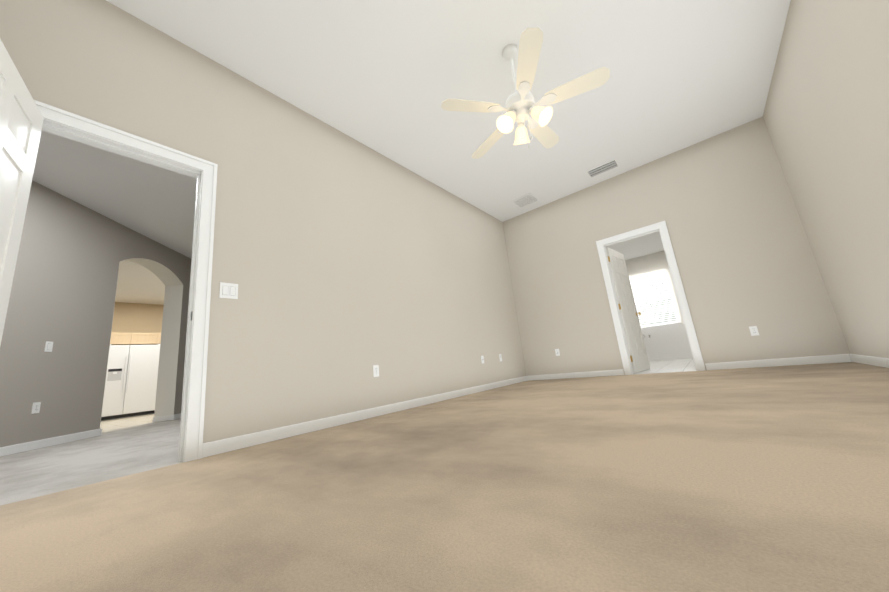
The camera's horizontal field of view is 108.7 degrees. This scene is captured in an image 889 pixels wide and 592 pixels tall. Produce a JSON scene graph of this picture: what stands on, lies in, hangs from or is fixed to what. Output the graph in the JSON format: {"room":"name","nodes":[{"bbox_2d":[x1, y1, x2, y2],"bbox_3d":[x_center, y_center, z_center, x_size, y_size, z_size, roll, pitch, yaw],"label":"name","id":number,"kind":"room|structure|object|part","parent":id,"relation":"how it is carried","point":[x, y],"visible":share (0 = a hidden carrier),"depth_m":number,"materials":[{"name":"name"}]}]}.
{"room":"empty bedroom","nodes":[
{"label":"empty bedroom","id":0,"kind":"room"},
{"bbox_2d":[0,180,191,446],"bbox_3d":[-4.744,0.471,4.739,0.300,2.900,6.800,-5,-12,-6],"label":"wall","id":1,"kind":"structure","parent":0,"point":[72,254],"depth_m":3.77,"materials":[{"name":"grey paint"}]},
{"bbox_2d":[31,402,40,413],"bbox_3d":[-4.379,1.200,3.422,0.008,0.114,0.070,-5,-12,-6],"label":"electrical outlet","id":2,"kind":"object","parent":1,"relation":"attached to","point":[35,407],"visible":1,"depth_m":3.42,"materials":[{"name":"white plastic"}]},
{"bbox_2d":[44,341,52,351],"bbox_3d":[-4.449,0.570,3.590,0.009,0.114,0.070,-5,-12,-6],"label":"light switch","id":3,"kind":"object","parent":1,"relation":"attached to","point":[48,346],"visible":1,"depth_m":3.58,"materials":[{"name":"white plastic"}]},
{"bbox_2d":[0,428,101,456],"bbox_3d":[-4.358,1.431,2.689,2.370,0.085,2.160,-16,-16,37],"label":"baseboard","id":4,"kind":"structure","parent":1,"relation":"attached to","point":[19,448],"depth_m":3.49,"materials":[{"name":"white wood"}]},
{"bbox_2d":[100,258,182,423],"bbox_3d":[-4.750,0.694,4.955,0.300,2.560,1.300,-5,-12,-6],"label":"arch","id":5,"kind":"object","parent":1,"relation":"in","point":[168,360],"visible":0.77,"depth_m":5.54,"materials":[{"name":"beige paint"}]},
{"bbox_2d":[152,413,180,421],"bbox_3d":[-4.860,2.305,6.443,2.002,0.085,1.795,-16,-16,37],"label":"baseboard","id":6,"kind":"structure","parent":1,"relation":"attached to","point":[176,416],"depth_m":5.31,"materials":[{"name":"white wood"}]},
{"bbox_2d":[32,131,196,304],"bbox_3d":[-5.027,-0.798,5.857,8.950,0.100,7.000,-16,-16,37],"label":"ceiling","id":7,"kind":"structure","parent":0,"point":[154,203],"depth_m":3.97,"materials":[{"name":"white paint"}]},
{"bbox_2d":[100,414,153,432],"bbox_3d":[-4.715,2.119,5.220,8.950,0.096,7.000,-16,-16,37],"label":"floor","id":8,"kind":"structure","parent":0,"point":[112,425],"depth_m":5.93,"materials":[{"name":"beige tile"}]},
{"bbox_2d":[101,344,159,420],"bbox_3d":[-7.762,2.085,7.864,0.791,1.718,0.970,-16,-16,37],"label":"fridge","id":9,"kind":"object","parent":8,"relation":"on","point":[131,381],"visible":0.77,"depth_m":7.63,"materials":[{"name":"white metal"}]},
{"bbox_2d":[111,302,163,332],"bbox_3d":[-8.249,1.607,8.219,0.120,2.900,7.000,-16,-16,37],"label":"wall","id":10,"kind":"structure","parent":0,"point":[136,318],"depth_m":8.53,"materials":[{"name":"beige paint"}]},
{"bbox_2d":[110,333,113,344],"bbox_3d":[-8.382,1.055,7.643,0.603,0.285,0.552,-16,-16,37],"label":"upper cabinet","id":11,"kind":"object","parent":10,"relation":"attached to","point":[112,334],"depth_m":7.66,"materials":[{"name":"brown wood"}]},
{"bbox_2d":[114,333,133,344],"bbox_3d":[-8.124,1.095,7.954,0.603,0.285,0.482,-16,-16,37],"label":"upper cabinet","id":12,"kind":"object","parent":10,"relation":"attached to","point":[119,338],"depth_m":7.82,"materials":[{"name":"brown wood"}]},
{"bbox_2d":[134,333,160,344],"bbox_3d":[-7.851,1.138,8.283,0.603,0.285,0.602,-16,-16,37],"label":"upper cabinet","id":13,"kind":"object","parent":10,"relation":"attached to","point":[135,338],"depth_m":8.15,"materials":[{"name":"brown wood"}]},
{"bbox_2d":[0,0,525,442],"bbox_3d":[-0.710,-0.276,3.644,0.120,3.050,6.440,-16,-16,37],"label":"wall","id":14,"kind":"structure","parent":0,"point":[345,262],"depth_m":2.80,"materials":[{"name":"beige paint"}]},
{"bbox_2d":[0,39,43,345],"bbox_3d":[-1.948,-0.125,1.292,0.173,1.990,0.775,4,-16,-38],"label":"bedroom door","id":15,"kind":"structure","parent":14,"relation":"in","point":[21,120],"depth_m":1.55,"materials":[{"name":"white wood"}]},
{"bbox_2d":[33,99,217,461],"bbox_3d":[-2.002,-0.026,1.921,0.155,2.100,0.950,-16,-16,37],"label":"door frame","id":16,"kind":"structure","parent":14,"relation":"attached to","point":[67,124],"depth_m":2.13,"materials":[{"name":"white wood"}]},
{"bbox_2d":[219,282,237,298],"bbox_3d":[-1.586,-0.038,2.349,0.009,0.116,0.116,-16,-16,37],"label":"light switch","id":17,"kind":"object","parent":14,"relation":"attached to","point":[229,290],"visible":1,"depth_m":2.35,"materials":[{"name":"white plastic"}]},
{"bbox_2d":[202,376,529,457],"bbox_3d":[-0.039,1.222,3.846,0.018,0.085,4.740,-16,-16,37],"label":"baseboard","id":18,"kind":"structure","parent":14,"relation":"attached to","point":[233,443],"depth_m":2.70,"materials":[{"name":"white wood"}]},
{"bbox_2d":[373,365,378,376],"bbox_3d":[-0.687,0.752,3.204,0.008,0.114,0.070,-16,-16,37],"label":"electrical outlet","id":19,"kind":"object","parent":14,"relation":"attached to","point":[375,370],"visible":1,"depth_m":3.20,"materials":[{"name":"white plastic"}]},
{"bbox_2d":[0,362,888,591],"bbox_3d":[-2.692,1.647,4.059,11.984,0.100,7.700,-16,-16,37],"label":"floor","id":20,"kind":"structure","parent":0,"point":[767,479],"depth_m":1.01,"materials":[{"name":"beige carpet"}]},
{"bbox_2d":[106,0,790,221],"bbox_3d":[0.607,-2.222,2.803,3.990,0.100,6.440,-16,-16,37],"label":"ceiling","id":21,"kind":"structure","parent":0,"point":[386,78],"depth_m":3.01,"materials":[{"name":"white paint"}]},
{"bbox_2d":[511,193,539,207],"bbox_3d":[1.410,-1.652,5.550,0.370,0.007,0.370,-16,-16,37],"label":"ceiling vent","id":22,"kind":"object","parent":21,"relation":"in","point":[526,200],"visible":1,"depth_m":5.54,"materials":[{"name":"white plastic"}]},
{"bbox_2d":[441,27,609,158],"bbox_3d":[0.668,-1.662,2.741,1.313,1.026,1.269,-16,-16,37],"label":"ceiling fan","id":23,"kind":"object","parent":21,"relation":"hanging from","point":[521,104],"depth_m":2.58,"materials":[{"name":"white plastic"}]},
{"bbox_3d":[0.685,-1.436,2.634,0.414,0.171,0.449,-16,-16,37],"label":"ceiling fan shade","id":24,"kind":"part","parent":23,"relation":"part of","materials":[{"name":"white glass"}]},
{"bbox_2d":[586,159,619,177],"bbox_3d":[2.386,-1.917,4.814,0.420,0.026,0.250,-16,-16,37],"label":"ceiling vent","id":25,"kind":"object","parent":21,"relation":"in","point":[603,168],"visible":1,"depth_m":4.80,"materials":[{"name":"white plastic"}]},
{"bbox_2d":[605,232,663,259],"bbox_3d":[4.448,-1.472,6.695,2.920,0.100,4.550,-16,-16,37],"label":"ceiling","id":26,"kind":"structure","parent":0,"point":[648,244],"depth_m":7.79,"materials":[{"name":"white paint"}]},
{"bbox_2d":[625,251,682,322],"bbox_3d":[6.049,0.120,8.052,2.800,2.750,0.120,-16,-16,37],"label":"wall","id":27,"kind":"structure","parent":0,"point":[649,263],"depth_m":8.52,"materials":[{"name":"beige paint"}]},
{"bbox_2d":[629,270,680,327],"bbox_3d":[5.466,0.110,8.498,1.070,1.420,0.120,-16,-16,37],"label":"bathroom window","id":28,"kind":"structure","parent":27,"relation":"in","point":[655,299],"depth_m":8.42,"materials":[{"name":"white glass"}]},
{"bbox_2d":[632,358,695,374],"bbox_3d":[4.705,1.291,6.044,2.920,0.100,4.670,-16,-16,37],"label":"floor","id":29,"kind":"structure","parent":0,"point":[678,365],"depth_m":5.30,"materials":[{"name":"white tile"}]},
{"bbox_2d":[641,323,692,361],"bbox_3d":[5.410,1.103,7.721,1.797,0.830,0.997,-16,-16,37],"label":"bathtub","id":30,"kind":"object","parent":29,"relation":"on","point":[666,342],"visible":0.48,"depth_m":7.41,"materials":[{"name":"white ceramic"}]},
{"bbox_2d":[503,117,849,375],"bbox_3d":[2.779,-0.377,4.888,3.750,3.050,0.120,-16,-16,37],"label":"wall","id":31,"kind":"structure","parent":0,"point":[723,206],"depth_m":4.31,"materials":[{"name":"beige paint"}]},
{"bbox_2d":[526,369,623,380],"bbox_3d":[2.064,1.289,5.178,1.530,0.085,0.014,-16,-16,37],"label":"baseboard","id":32,"kind":"structure","parent":31,"relation":"attached to","point":[620,371],"depth_m":5.11,"materials":[{"name":"white wood"}]},
{"bbox_2d":[606,247,650,372],"bbox_3d":[3.000,0.204,5.215,0.775,1.990,0.173,6,-17,-43],"label":"bathroom door","id":33,"kind":"structure","parent":31,"relation":"in","point":[630,320],"depth_m":5.15,"materials":[{"name":"white wood"}]},
{"bbox_2d":[596,221,705,374],"bbox_3d":[2.952,0.049,4.685,0.940,2.100,0.155,-16,-16,37],"label":"door frame","id":34,"kind":"structure","parent":31,"relation":"attached to","point":[660,227],"depth_m":4.69,"materials":[{"name":"white wood"}]},
{"bbox_2d":[749,326,758,335],"bbox_3d":[3.766,0.424,3.881,0.070,0.114,0.008,-16,-16,37],"label":"electrical outlet","id":35,"kind":"object","parent":31,"relation":"attached to","point":[754,330],"visible":1,"depth_m":3.88,"materials":[{"name":"white plastic"}]},
{"bbox_2d":[705,354,849,369],"bbox_3d":[3.843,0.790,3.767,1.200,0.085,0.014,-16,-16,37],"label":"baseboard","id":36,"kind":"structure","parent":31,"relation":"attached to","point":[840,358],"depth_m":3.71,"materials":[{"name":"white wood"}]},
{"bbox_2d":[763,0,888,357],"bbox_3d":[3.697,-0.880,3.036,0.120,3.050,10.990,-16,-16,37],"label":"wall","id":37,"kind":"structure","parent":0,"point":[826,115],"depth_m":2.60,"materials":[{"name":"beige paint"}]},
{"bbox_2d":[846,354,888,367],"bbox_3d":[2.353,0.349,1.021,0.018,0.085,6.200,-16,-16,37],"label":"baseboard","id":38,"kind":"structure","parent":37,"relation":"attached to","point":[870,360],"depth_m":2.98,"materials":[{"name":"white wood"}]},
{"label":"outside","id":39,"kind":"structure","parent":0,"visible":0},
{"bbox_2d":[629,272,677,325],"bbox_3d":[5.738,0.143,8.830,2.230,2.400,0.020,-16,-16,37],"label":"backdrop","id":40,"kind":"structure","parent":39,"point":[653,300],"depth_m":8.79,"materials":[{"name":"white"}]}
]}

